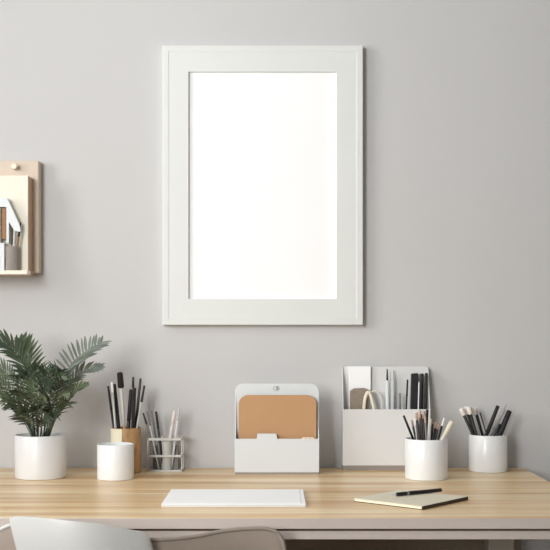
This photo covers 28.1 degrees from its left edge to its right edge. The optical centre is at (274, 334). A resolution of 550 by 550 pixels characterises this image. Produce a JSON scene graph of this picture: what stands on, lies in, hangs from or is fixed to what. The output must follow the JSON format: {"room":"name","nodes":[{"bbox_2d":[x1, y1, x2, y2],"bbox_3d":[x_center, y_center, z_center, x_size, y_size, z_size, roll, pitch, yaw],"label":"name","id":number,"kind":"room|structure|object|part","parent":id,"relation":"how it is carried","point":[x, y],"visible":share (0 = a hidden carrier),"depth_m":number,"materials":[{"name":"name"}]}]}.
{"room":"home office","nodes":[
{"label":"home office","id":0,"kind":"room"},
{"bbox_2d":[0,0,549,549],"bbox_3d":[0.125,-0.297,2.660,3.950,2.700,0.120,0,0,0],"label":"wall","id":1,"kind":"structure","parent":0,"point":[456,93],"depth_m":2.60,"materials":[{"name":"paint"}]},
{"bbox_2d":[0,161,40,275],"bbox_3d":[-0.722,-0.272,2.544,0.340,0.270,0.112,0,0,0],"label":"wall organizer","id":2,"kind":"object","parent":1,"relation":"attached to","point":[20,181],"visible":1,"depth_m":2.54,"materials":[{"name":"beige wood"}]},
{"bbox_2d":[0,198,21,269],"bbox_3d":[-0.618,-0.229,2.506,0.078,0.165,0.018,0,0,0],"label":"house ornament","id":3,"kind":"object","parent":2,"relation":"in","point":[11,218],"visible":0.88,"depth_m":2.50,"materials":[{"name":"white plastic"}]},
{"bbox_2d":[1,208,5,238],"bbox_3d":[-0.617,-0.254,2.506,0.011,0.070,0.006,0,0,0],"label":"wooden block","id":4,"kind":"object","parent":3,"relation":"in","point":[3,224],"visible":1,"depth_m":2.50,"materials":[{"name":"brown wood"}]},
{"bbox_2d":[5,246,17,269],"bbox_3d":[-0.599,-0.174,2.503,0.029,0.056,0.023,0,0,0],"label":"tin","id":5,"kind":"object","parent":2,"relation":"in","point":[11,252],"visible":0.98,"depth_m":2.49,"materials":[{"name":"grey metal"}]},
{"bbox_2d":[11,228,12,245],"bbox_3d":[-0.599,-0.198,2.502,0.009,0.091,0.004,0,0,42],"label":"pen","id":6,"kind":"object","parent":5,"relation":"in","point":[11,228],"visible":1,"depth_m":2.50,"materials":[{"name":"grey plastic"}]},
{"bbox_3d":[-0.716,-0.252,2.524,0.300,0.228,0.004,0,0,0],"label":"panel","id":7,"kind":"part","parent":2,"relation":"part of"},
{"bbox_3d":[-0.604,-0.391,2.557,0.015,0.015,0.021,0,0,0],"label":"knob","id":8,"kind":"part","parent":2,"relation":"part of","materials":[{"name":"beige plastic"}]},
{"bbox_2d":[162,45,362,324],"bbox_3d":[-0.029,-0.351,2.587,0.470,0.656,0.025,0,0,0],"label":"picture frame","id":9,"kind":"object","parent":1,"relation":"attached to","point":[262,145],"visible":1,"depth_m":2.58,"materials":[{"name":"white paint"}]},
{"bbox_3d":[0.115,1.078,1.110,3.970,0.050,3.220,0,0,0],"label":"floor","id":10,"kind":"structure","parent":0,"visible":0},
{"bbox_2d":[0,516,285,549],"bbox_3d":[-0.276,0.670,1.932,0.590,0.769,0.436,0,0,0],"label":"armchair","id":11,"kind":"object","parent":10,"relation":"on","point":[22,532],"visible":1,"depth_m":1.74,"materials":[{"name":"white plastic"}]},
{"bbox_3d":[-0.295,0.419,1.734,0.248,0.268,0.044,0,0,-5],"label":"backrest","id":12,"kind":"part","parent":11,"relation":"part of","materials":[{"name":"white plastic"}]},
{"bbox_2d":[0,468,549,549],"bbox_3d":[-0.198,0.683,2.237,1.565,0.740,0.709,0,0,0],"label":"desk","id":13,"kind":"object","parent":10,"relation":"on","point":[503,509],"visible":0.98,"depth_m":2.07,"materials":[{"name":"brown wood"}]},
{"bbox_2d":[0,328,110,479],"bbox_3d":[-0.523,0.149,2.397,0.285,0.328,0.218,0,0,34],"label":"potted palm","id":14,"kind":"object","parent":13,"relation":"on","point":[38,455],"visible":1,"depth_m":2.37,"materials":[{"name":"plant"}]},
{"bbox_2d":[14,432,66,479],"bbox_3d":[-0.516,0.266,2.422,0.112,0.094,0.112,0,0,0],"label":"pot","id":15,"kind":"object","parent":14,"relation":"attached to","point":[37,455],"depth_m":2.38,"materials":[{"name":"white ceramic"}]},
{"bbox_2d":[97,442,133,480],"bbox_3d":[-0.347,0.275,2.396,0.080,0.076,0.080,0,0,0],"label":"cup","id":16,"kind":"object","parent":13,"relation":"on","point":[115,460],"visible":1,"depth_m":2.36,"materials":[{"name":"white ceramic"}]},
{"bbox_2d":[111,426,140,473],"bbox_3d":[-0.340,0.262,2.507,0.069,0.102,0.069,0,0,0],"label":"pencil cup","id":17,"kind":"object","parent":13,"relation":"on","point":[133,435],"visible":0.52,"depth_m":2.48,"materials":[{"name":"brown wood"}]},
{"bbox_2d":[107,386,113,427],"bbox_3d":[-0.367,0.211,2.505,0.032,0.190,0.006,0,0,18],"label":"pen","id":18,"kind":"object","parent":17,"relation":"in","point":[108,387],"visible":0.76,"depth_m":2.50,"materials":[{"name":"black plastic"}]},
{"bbox_2d":[111,382,116,428],"bbox_3d":[-0.362,0.206,2.495,0.021,0.199,0.006,0,0,15],"label":"pen","id":19,"kind":"object","parent":17,"relation":"in","point":[112,388],"visible":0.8,"depth_m":2.49,"materials":[{"name":"plastic"}]},
{"bbox_2d":[113,384,120,428],"bbox_3d":[-0.357,0.208,2.509,0.029,0.193,0.009,0,0,15],"label":"marker","id":20,"kind":"object","parent":17,"relation":"in","point":[114,385],"visible":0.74,"depth_m":2.51,"materials":[{"name":"black plastic"}]},
{"bbox_2d":[117,372,125,428],"bbox_3d":[-0.348,0.195,2.519,0.014,0.221,0.038,0,0,24],"label":"paintbrush","id":21,"kind":"object","parent":17,"relation":"in","point":[120,380],"visible":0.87,"depth_m":2.51,"materials":[{"name":"beige wood"}]},
{"bbox_2d":[126,389,132,428],"bbox_3d":[-0.335,0.214,2.510,0.009,0.181,0.030,0,0,-45],"label":"marker","id":22,"kind":"object","parent":17,"relation":"in","point":[130,390],"visible":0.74,"depth_m":2.50,"materials":[{"name":"black plastic"}]},
{"bbox_2d":[131,377,133,420],"bbox_3d":[-0.327,0.201,2.522,0.006,0.209,0.023,0,0,6],"label":"pencil","id":23,"kind":"object","parent":17,"relation":"in","point":[132,377],"visible":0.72,"depth_m":2.53,"materials":[{"name":"grey plastic"}]},
{"bbox_2d":[131,388,135,428],"bbox_3d":[-0.324,0.213,2.504,0.008,0.184,0.029,0,0,15],"label":"marker","id":24,"kind":"object","parent":17,"relation":"in","point":[134,389],"visible":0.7,"depth_m":2.51,"materials":[{"name":"black plastic"}]},
{"bbox_2d":[135,378,141,427],"bbox_3d":[-0.319,0.203,2.525,0.030,0.206,0.006,0,0,24],"label":"pencil","id":25,"kind":"object","parent":17,"relation":"in","point":[140,379],"visible":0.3,"depth_m":2.52,"materials":[{"name":"grey plastic"}]},
{"bbox_2d":[136,385,144,427],"bbox_3d":[-0.315,0.211,2.513,0.042,0.190,0.006,0,0,-36],"label":"pencil","id":26,"kind":"object","parent":17,"relation":"in","point":[143,390],"visible":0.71,"depth_m":2.52,"materials":[{"name":"white wood"}]},
{"bbox_2d":[147,436,183,471],"bbox_3d":[-0.253,0.275,2.545,0.080,0.077,0.050,0,0,0],"label":"rack","id":27,"kind":"object","parent":13,"relation":"on","point":[163,438],"visible":0.93,"depth_m":2.52,"materials":[{"name":"white metal"}]},
{"bbox_3d":[-0.291,0.274,2.521,0.002,0.074,0.002,0,0,0],"label":"post","id":28,"kind":"part","parent":27,"relation":"part of","materials":[{"name":"grey metal"}]},
{"bbox_2d":[142,413,159,467],"bbox_3d":[-0.285,0.244,2.537,0.044,0.131,0.005,0,0,-24],"label":"pencil","id":29,"kind":"object","parent":27,"relation":"in","point":[142,413],"visible":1,"depth_m":2.53,"materials":[{"name":"grey plastic"}]},
{"bbox_2d":[146,411,159,468],"bbox_3d":[-0.280,0.242,2.527,0.033,0.136,0.004,0,0,-31],"label":"pencil","id":30,"kind":"object","parent":27,"relation":"in","point":[146,411],"visible":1,"depth_m":2.52,"materials":[{"name":"grey plastic"}]},
{"bbox_2d":[153,445,157,468],"bbox_3d":[-0.278,0.284,2.559,0.012,0.054,0.011,0,0,0],"label":"case","id":31,"kind":"object","parent":27,"relation":"in","point":[155,466],"visible":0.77,"depth_m":2.55,"materials":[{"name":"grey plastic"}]},
{"bbox_2d":[151,410,160,467],"bbox_3d":[-0.277,0.242,2.562,0.025,0.135,0.004,0,0,7],"label":"pencil","id":32,"kind":"object","parent":27,"relation":"in","point":[151,410],"visible":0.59,"depth_m":2.56,"materials":[{"name":"grey plastic"}]},
{"bbox_2d":[155,411,161,461],"bbox_3d":[-0.266,0.243,2.537,0.022,0.133,0.006,0,0,-15],"label":"pen","id":33,"kind":"object","parent":27,"relation":"in","point":[156,414],"visible":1,"depth_m":2.53,"materials":[{"name":"black plastic"}]},
{"bbox_2d":[147,467,183,471],"bbox_3d":[-0.253,0.311,2.545,0.080,0.004,0.050,0,0,0],"label":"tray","id":34,"kind":"object","parent":27,"relation":"on","point":[180,469],"depth_m":2.52,"materials":[{"name":"white metal"}]},
{"bbox_3d":[-0.253,0.239,2.545,0.080,0.006,0.050,0,0,0],"label":"rail","id":35,"kind":"part","parent":27,"relation":"part of","materials":[{"name":"white metal"}]},
{"bbox_3d":[-0.253,0.278,2.545,0.080,0.005,0.050,0,0,0],"label":"rail","id":36,"kind":"part","parent":27,"relation":"part of","materials":[{"name":"white metal"}]},
{"bbox_2d":[162,441,171,469],"bbox_3d":[-0.251,0.278,2.543,0.023,0.067,0.023,0,0,0],"label":"tumbler","id":37,"kind":"object","parent":27,"relation":"in","point":[166,445],"visible":0.88,"depth_m":2.53,"materials":[{"name":"white ceramic"}]},
{"bbox_2d":[168,411,175,437],"bbox_3d":[-0.244,0.242,2.553,0.032,0.133,0.009,0,0,24],"label":"marker","id":38,"kind":"object","parent":27,"relation":"in","point":[174,412],"visible":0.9,"depth_m":2.55,"materials":[{"name":"beige plastic"}]},
{"bbox_2d":[173,445,177,468],"bbox_3d":[-0.231,0.284,2.558,0.013,0.054,0.012,0,0,0],"label":"case","id":39,"kind":"object","parent":27,"relation":"in","point":[175,461],"visible":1,"depth_m":2.55,"materials":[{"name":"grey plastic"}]},
{"bbox_2d":[172,408,179,466],"bbox_3d":[-0.231,0.239,2.542,0.026,0.140,0.006,0,0,25],"label":"pen","id":40,"kind":"object","parent":27,"relation":"in","point":[178,412],"visible":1,"depth_m":2.54,"materials":[{"name":"white plastic"}]},
{"bbox_3d":[-0.214,0.274,2.521,0.002,0.074,0.002,0,0,0],"label":"post","id":41,"kind":"part","parent":27,"relation":"part of","materials":[{"name":"white metal"}]},
{"bbox_2d":[161,489,305,506],"bbox_3d":[-0.075,0.310,2.095,0.262,0.007,0.189,0,0,0],"label":"pad","id":42,"kind":"object","parent":13,"relation":"on","point":[175,497],"visible":1,"depth_m":2.06,"materials":[{"name":"white paper"}]},
{"bbox_2d":[235,383,318,474],"bbox_3d":[0.004,0.212,2.483,0.190,0.203,0.030,0,0,0],"label":"file holder","id":43,"kind":"object","parent":13,"relation":"on","point":[266,454],"visible":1,"depth_m":2.47,"materials":[{"name":"white plastic"}]},
{"bbox_3d":[-0.089,0.219,2.482,0.002,0.177,0.023,0,0,0],"label":"panel","id":44,"kind":"part","parent":43,"relation":"part of","materials":[{"name":"white plastic"}]},
{"bbox_3d":[0.004,0.310,2.484,0.187,0.006,0.028,0,0,0],"label":"foot plate","id":45,"kind":"part","parent":43,"relation":"part of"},
{"bbox_3d":[0.004,0.209,2.496,0.190,0.197,0.004,0,0,0],"label":"panel","id":46,"kind":"part","parent":43,"relation":"part of","materials":[{"name":"brown cardboard"}]},
{"bbox_2d":[239,395,315,438],"bbox_3d":[0.006,0.221,2.482,0.176,0.171,0.003,0,0,0],"label":"document folder","id":47,"kind":"object","parent":43,"relation":"in","point":[286,416],"visible":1,"depth_m":2.48,"materials":[{"name":"orange cardboard"}]},
{"bbox_3d":[0.098,0.219,2.482,0.002,0.177,0.023,0,0,0],"label":"panel","id":48,"kind":"part","parent":43,"relation":"part of","materials":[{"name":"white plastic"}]},
{"bbox_3d":[-0.198,0.341,2.239,1.545,0.020,0.701,0,0,0],"label":"rail","id":49,"kind":"part","parent":13,"relation":"part of","materials":[{"name":"white wood"}]},
{"bbox_2d":[342,366,429,469],"bbox_3d":[0.259,0.194,2.569,0.203,0.239,0.046,0,0,0],"label":"desk organizer","id":50,"kind":"object","parent":13,"relation":"on","point":[372,439],"visible":0.78,"depth_m":2.55,"materials":[{"name":"grey plastic"}]},
{"bbox_3d":[0.158,0.189,2.571,0.002,0.227,0.043,0,0,0],"label":"panel","id":51,"kind":"part","parent":50,"relation":"part of","materials":[{"name":"grey plastic"}]},
{"bbox_2d":[348,366,370,408],"bbox_3d":[0.199,0.188,2.583,0.052,0.229,0.009,0,0,0],"label":"paper","id":52,"kind":"object","parent":50,"relation":"in","point":[358,376],"visible":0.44,"depth_m":2.58,"materials":[{"name":"paper"}]},
{"bbox_2d":[350,388,368,408],"bbox_3d":[0.197,0.213,2.570,0.043,0.178,0.009,0,0,0],"label":"pouch","id":53,"kind":"object","parent":50,"relation":"in","point":[356,394],"visible":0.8,"depth_m":2.56,"materials":[{"name":"beige fabric"}]},
{"bbox_2d":[362,390,381,408],"bbox_3d":[0.227,0.215,2.561,0.047,0.171,0.013,0,0,0],"label":"scissors","id":54,"kind":"object","parent":50,"relation":"in","point":[367,393],"visible":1,"depth_m":2.56,"materials":[{"name":"beige plastic"}]},
{"bbox_3d":[0.219,0.170,2.558,0.031,0.082,0.008,0,0,0],"label":"narrow handle","id":55,"kind":"part","parent":54,"relation":"part of","materials":[{"name":"beige plastic"}]},
{"bbox_3d":[0.259,0.188,2.591,0.198,0.228,0.003,0,0,0],"label":"panel","id":56,"kind":"part","parent":50,"relation":"part of","materials":[{"name":"grey plastic"}]},
{"bbox_3d":[0.259,0.237,2.548,0.202,0.130,0.003,0,0,0],"label":"panel","id":57,"kind":"part","parent":50,"relation":"part of","materials":[{"name":"grey plastic"}]},
{"bbox_2d":[385,369,389,408],"bbox_3d":[0.263,0.190,2.568,0.010,0.222,0.009,0,0,0],"label":"pen","id":58,"kind":"object","parent":50,"relation":"in","point":[387,380],"visible":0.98,"depth_m":2.56,"materials":[{"name":"white plastic"}]},
{"bbox_2d":[390,370,394,408],"bbox_3d":[0.274,0.192,2.576,0.011,0.218,0.011,1,0,0],"label":"pen","id":59,"kind":"object","parent":50,"relation":"in","point":[392,381],"visible":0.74,"depth_m":2.57,"materials":[{"name":"white plastic"}]},
{"bbox_2d":[399,393,400,408],"bbox_3d":[0.291,0.218,2.561,0.006,0.166,0.006,-1,0,0],"label":"pen","id":60,"kind":"object","parent":50,"relation":"in","point":[399,393],"visible":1,"depth_m":2.56,"materials":[{"name":"grey plastic"}]},
{"bbox_2d":[405,379,407,408],"bbox_3d":[0.304,0.203,2.561,0.013,0.198,0.004,0,0,3],"label":"pencil","id":61,"kind":"object","parent":50,"relation":"in","point":[407,379],"visible":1,"depth_m":2.56,"materials":[{"name":"black plastic"}]},
{"bbox_2d":[410,373,417,408],"bbox_3d":[0.325,0.196,2.579,0.020,0.213,0.010,0,0,0],"label":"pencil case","id":62,"kind":"object","parent":50,"relation":"in","point":[414,376],"visible":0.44,"depth_m":2.57,"materials":[{"name":"black plastic"}]},
{"bbox_2d":[419,373,423,408],"bbox_3d":[0.341,0.196,2.576,0.010,0.211,0.010,2,0,0],"label":"marker","id":63,"kind":"object","parent":50,"relation":"in","point":[421,374],"visible":0.28,"depth_m":2.57,"materials":[{"name":"black plastic"}]},
{"bbox_2d":[424,373,427,408],"bbox_3d":[0.351,0.195,2.566,0.008,0.212,0.008,1,0,0],"label":"marker","id":64,"kind":"object","parent":50,"relation":"in","point":[426,374],"visible":0.3,"depth_m":2.56,"materials":[{"name":"black plastic"}]},
{"bbox_3d":[0.359,0.189,2.571,0.002,0.227,0.043,0,0,0],"label":"panel","id":65,"kind":"part","parent":50,"relation":"part of","materials":[{"name":"grey plastic"}]},
{"bbox_3d":[-0.150,0.577,2.563,1.447,0.452,0.012,0,0,0],"label":"panel","id":66,"kind":"part","parent":13,"relation":"part of","materials":[{"name":"brown wood"}]},
{"bbox_2d":[354,489,467,509],"bbox_3d":[0.258,0.310,2.077,0.152,0.007,0.158,0,0,41],"label":"notebook","id":67,"kind":"object","parent":13,"relation":"on","point":[427,500],"visible":0.99,"depth_m":2.05,"materials":[{"name":"beige paper"}]},
{"bbox_2d":[391,488,441,495],"bbox_3d":[0.272,0.302,2.114,0.123,0.008,0.008,0,0,-32],"label":"pen","id":68,"kind":"object","parent":67,"relation":"on","point":[437,489],"visible":1,"depth_m":2.11,"materials":[{"name":"black plastic"}]},
{"bbox_2d":[405,436,447,480],"bbox_3d":[0.330,0.269,2.403,0.093,0.088,0.093,0,0,0],"label":"pencil cup","id":69,"kind":"object","parent":13,"relation":"on","point":[425,460],"visible":0.91,"depth_m":2.36,"materials":[{"name":"white ceramic"}]},
{"bbox_2d":[403,415,414,439],"bbox_3d":[0.308,0.241,2.407,0.058,0.131,0.006,0,0,-11],"label":"pen","id":70,"kind":"object","parent":69,"relation":"in","point":[404,417],"visible":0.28,"depth_m":2.40,"materials":[{"name":"black plastic"}]},
{"bbox_2d":[411,420,415,439],"bbox_3d":[0.315,0.247,2.439,0.029,0.118,0.005,0,0,-14],"label":"pencil","id":71,"kind":"object","parent":69,"relation":"in","point":[412,423],"visible":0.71,"depth_m":2.44,"materials":[{"name":"wood"}]},
{"bbox_2d":[415,412,418,439],"bbox_3d":[0.314,0.237,2.398,0.007,0.136,0.023,0,0,-32],"label":"pencil","id":72,"kind":"object","parent":69,"relation":"in","point":[416,413],"visible":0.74,"depth_m":2.40,"materials":[{"name":"black wood"}]},
{"bbox_2d":[419,410,420,439],"bbox_3d":[0.314,0.234,2.376,0.006,0.144,0.019,0,0,11],"label":"pencil","id":73,"kind":"object","parent":69,"relation":"in","point":[419,410],"visible":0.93,"depth_m":2.37,"materials":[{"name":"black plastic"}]},
{"bbox_2d":[420,414,422,439],"bbox_3d":[0.317,0.238,2.366,0.004,0.137,0.019,0,0,26],"label":"pencil","id":74,"kind":"object","parent":69,"relation":"in","point":[420,414],"visible":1,"depth_m":2.36,"materials":[{"name":"black wood"}]},
{"bbox_2d":[422,411,424,439],"bbox_3d":[0.326,0.236,2.417,0.007,0.139,0.011,0,0,-12],"label":"pencil","id":75,"kind":"object","parent":69,"relation":"in","point":[423,412],"visible":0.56,"depth_m":2.41,"materials":[{"name":"black wood"}]},
{"bbox_2d":[424,415,426,439],"bbox_3d":[0.326,0.239,2.364,0.015,0.134,0.004,0,0,-44],"label":"pencil","id":76,"kind":"object","parent":69,"relation":"in","point":[424,415],"visible":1,"depth_m":2.36,"materials":[{"name":"grey wood"}]},
{"bbox_2d":[424,409,428,439],"bbox_3d":[0.328,0.234,2.398,0.013,0.143,0.007,0,0,8],"label":"pencil","id":77,"kind":"object","parent":69,"relation":"in","point":[427,410],"visible":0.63,"depth_m":2.40,"materials":[{"name":"black wood"}]},
{"bbox_2d":[429,419,431,439],"bbox_3d":[0.336,0.245,2.394,0.014,0.123,0.004,0,0,-37],"label":"pencil","id":78,"kind":"object","parent":69,"relation":"in","point":[430,419],"visible":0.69,"depth_m":2.40,"materials":[{"name":"white wood"}]},
{"bbox_2d":[430,424,432,439],"bbox_3d":[0.345,0.251,2.432,0.005,0.110,0.018,0,0,-15],"label":"pencil","id":79,"kind":"object","parent":69,"relation":"in","point":[431,424],"visible":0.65,"depth_m":2.43,"materials":[{"name":"black plastic"}]},
{"bbox_2d":[432,422,437,439],"bbox_3d":[0.346,0.248,2.422,0.024,0.115,0.007,0,0,15],"label":"pencil","id":80,"kind":"object","parent":69,"relation":"in","point":[436,423],"visible":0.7,"depth_m":2.42,"materials":[{"name":"black plastic"}]},
{"bbox_2d":[434,423,439,439],"bbox_3d":[0.346,0.249,2.406,0.030,0.114,0.006,0,0,-5],"label":"pencil","id":81,"kind":"object","parent":69,"relation":"in","point":[438,424],"visible":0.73,"depth_m":2.40,"materials":[{"name":"black wood"}]},
{"bbox_2d":[437,418,444,439],"bbox_3d":[0.351,0.244,2.400,0.039,0.126,0.005,0,0,-2],"label":"pen","id":82,"kind":"object","parent":69,"relation":"in","point":[441,427],"visible":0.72,"depth_m":2.40,"materials":[{"name":"black plastic"}]},
{"bbox_2d":[440,421,453,439],"bbox_3d":[0.352,0.246,2.383,0.076,0.121,0.011,0,0,-15],"label":"pencil","id":83,"kind":"object","parent":69,"relation":"in","point":[450,423],"visible":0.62,"depth_m":2.38,"materials":[{"name":"beige wood"}]},
{"bbox_2d":[469,433,506,472],"bbox_3d":[0.491,0.271,2.537,0.088,0.084,0.088,0,0,0],"label":"pencil cup","id":84,"kind":"object","parent":13,"relation":"on","point":[487,454],"visible":0.91,"depth_m":2.50,"materials":[{"name":"white ceramic"}]},
{"bbox_2d":[459,408,473,434],"bbox_3d":[0.459,0.237,2.538,0.069,0.139,0.011,0,0,13],"label":"makeup brush","id":85,"kind":"object","parent":84,"relation":"in","point":[461,410],"visible":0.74,"depth_m":2.54,"materials":[{"name":"black plastic"}]},
{"bbox_3d":[0.464,0.246,2.538,0.007,0.132,0.007,-24,-4,-1],"label":"handle","id":86,"kind":"part","parent":85,"relation":"part of","materials":[{"name":"black plastic"}]},
{"bbox_2d":[463,407,474,434],"bbox_3d":[0.468,0.236,2.563,0.063,0.140,0.011,0,0,-8],"label":"makeup brush","id":87,"kind":"object","parent":84,"relation":"in","point":[465,409],"visible":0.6,"depth_m":2.56,"materials":[{"name":"black plastic"}]},
{"bbox_3d":[0.473,0.245,2.563,0.007,0.131,0.007,-22,2,0],"label":"handle","id":88,"kind":"part","parent":87,"relation":"part of","materials":[{"name":"black plastic"}]},
{"bbox_2d":[466,407,477,435],"bbox_3d":[0.462,0.235,2.517,0.049,0.142,0.011,0,0,20],"label":"makeup brush","id":89,"kind":"object","parent":84,"relation":"in","point":[469,410],"visible":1,"depth_m":2.52,"materials":[{"name":"black plastic"}]},
{"bbox_3d":[0.465,0.244,2.514,0.007,0.129,0.007,-15,-7,-1],"label":"handle","id":90,"kind":"part","parent":89,"relation":"part of","materials":[{"name":"black plastic"}]},
{"bbox_2d":[471,407,479,435],"bbox_3d":[0.470,0.236,2.539,0.046,0.140,0.011,0,0,-15],"label":"makeup brush","id":91,"kind":"object","parent":84,"relation":"in","point":[472,408],"visible":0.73,"depth_m":2.53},
{"bbox_3d":[0.474,0.244,2.538,0.007,0.127,0.007,-15,3,0],"label":"handle","id":92,"kind":"part","parent":91,"relation":"part of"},
{"bbox_2d":[474,407,483,435],"bbox_3d":[0.483,0.237,2.563,0.046,0.138,0.011,0,0,11],"label":"makeup brush","id":93,"kind":"object","parent":84,"relation":"in","point":[475,408],"visible":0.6,"depth_m":2.56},
{"bbox_3d":[0.487,0.246,2.564,0.007,0.125,0.007,-16,-2,0],"label":"handle","id":94,"kind":"part","parent":93,"relation":"part of","materials":[{"name":"black plastic"}]},
{"bbox_2d":[484,405,498,435],"bbox_3d":[0.484,0.233,2.523,0.062,0.145,0.010,0,0,20],"label":"marker","id":95,"kind":"object","parent":84,"relation":"in","point":[494,414],"visible":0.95,"depth_m":2.52,"materials":[{"name":"black plastic"}]},
{"bbox_2d":[488,404,505,435],"bbox_3d":[0.497,0.233,2.548,0.076,0.145,0.012,0,0,9],"label":"marker","id":96,"kind":"object","parent":84,"relation":"in","point":[502,411],"visible":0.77,"depth_m":2.54,"materials":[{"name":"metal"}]},
{"bbox_2d":[493,424,500,435],"bbox_3d":[0.492,0.255,2.525,0.053,0.103,0.006,0,0,12],"label":"marker","id":97,"kind":"object","parent":84,"relation":"in","point":[499,425],"visible":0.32,"depth_m":2.52,"materials":[{"name":"black plastic"}]},
{"bbox_2d":[496,410,511,435],"bbox_3d":[0.512,0.238,2.525,0.064,0.133,0.014,0,0,-7],"label":"marker","id":98,"kind":"object","parent":84,"relation":"in","point":[501,430],"visible":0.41,"depth_m":2.52,"materials":[{"name":"black plastic"}]},
{"bbox_3d":[0.514,0.692,2.527,0.057,0.722,0.055,0,0,0],"label":"leg","id":99,"kind":"part","parent":13,"relation":"part of","materials":[{"name":"beige paint"}]}
]}

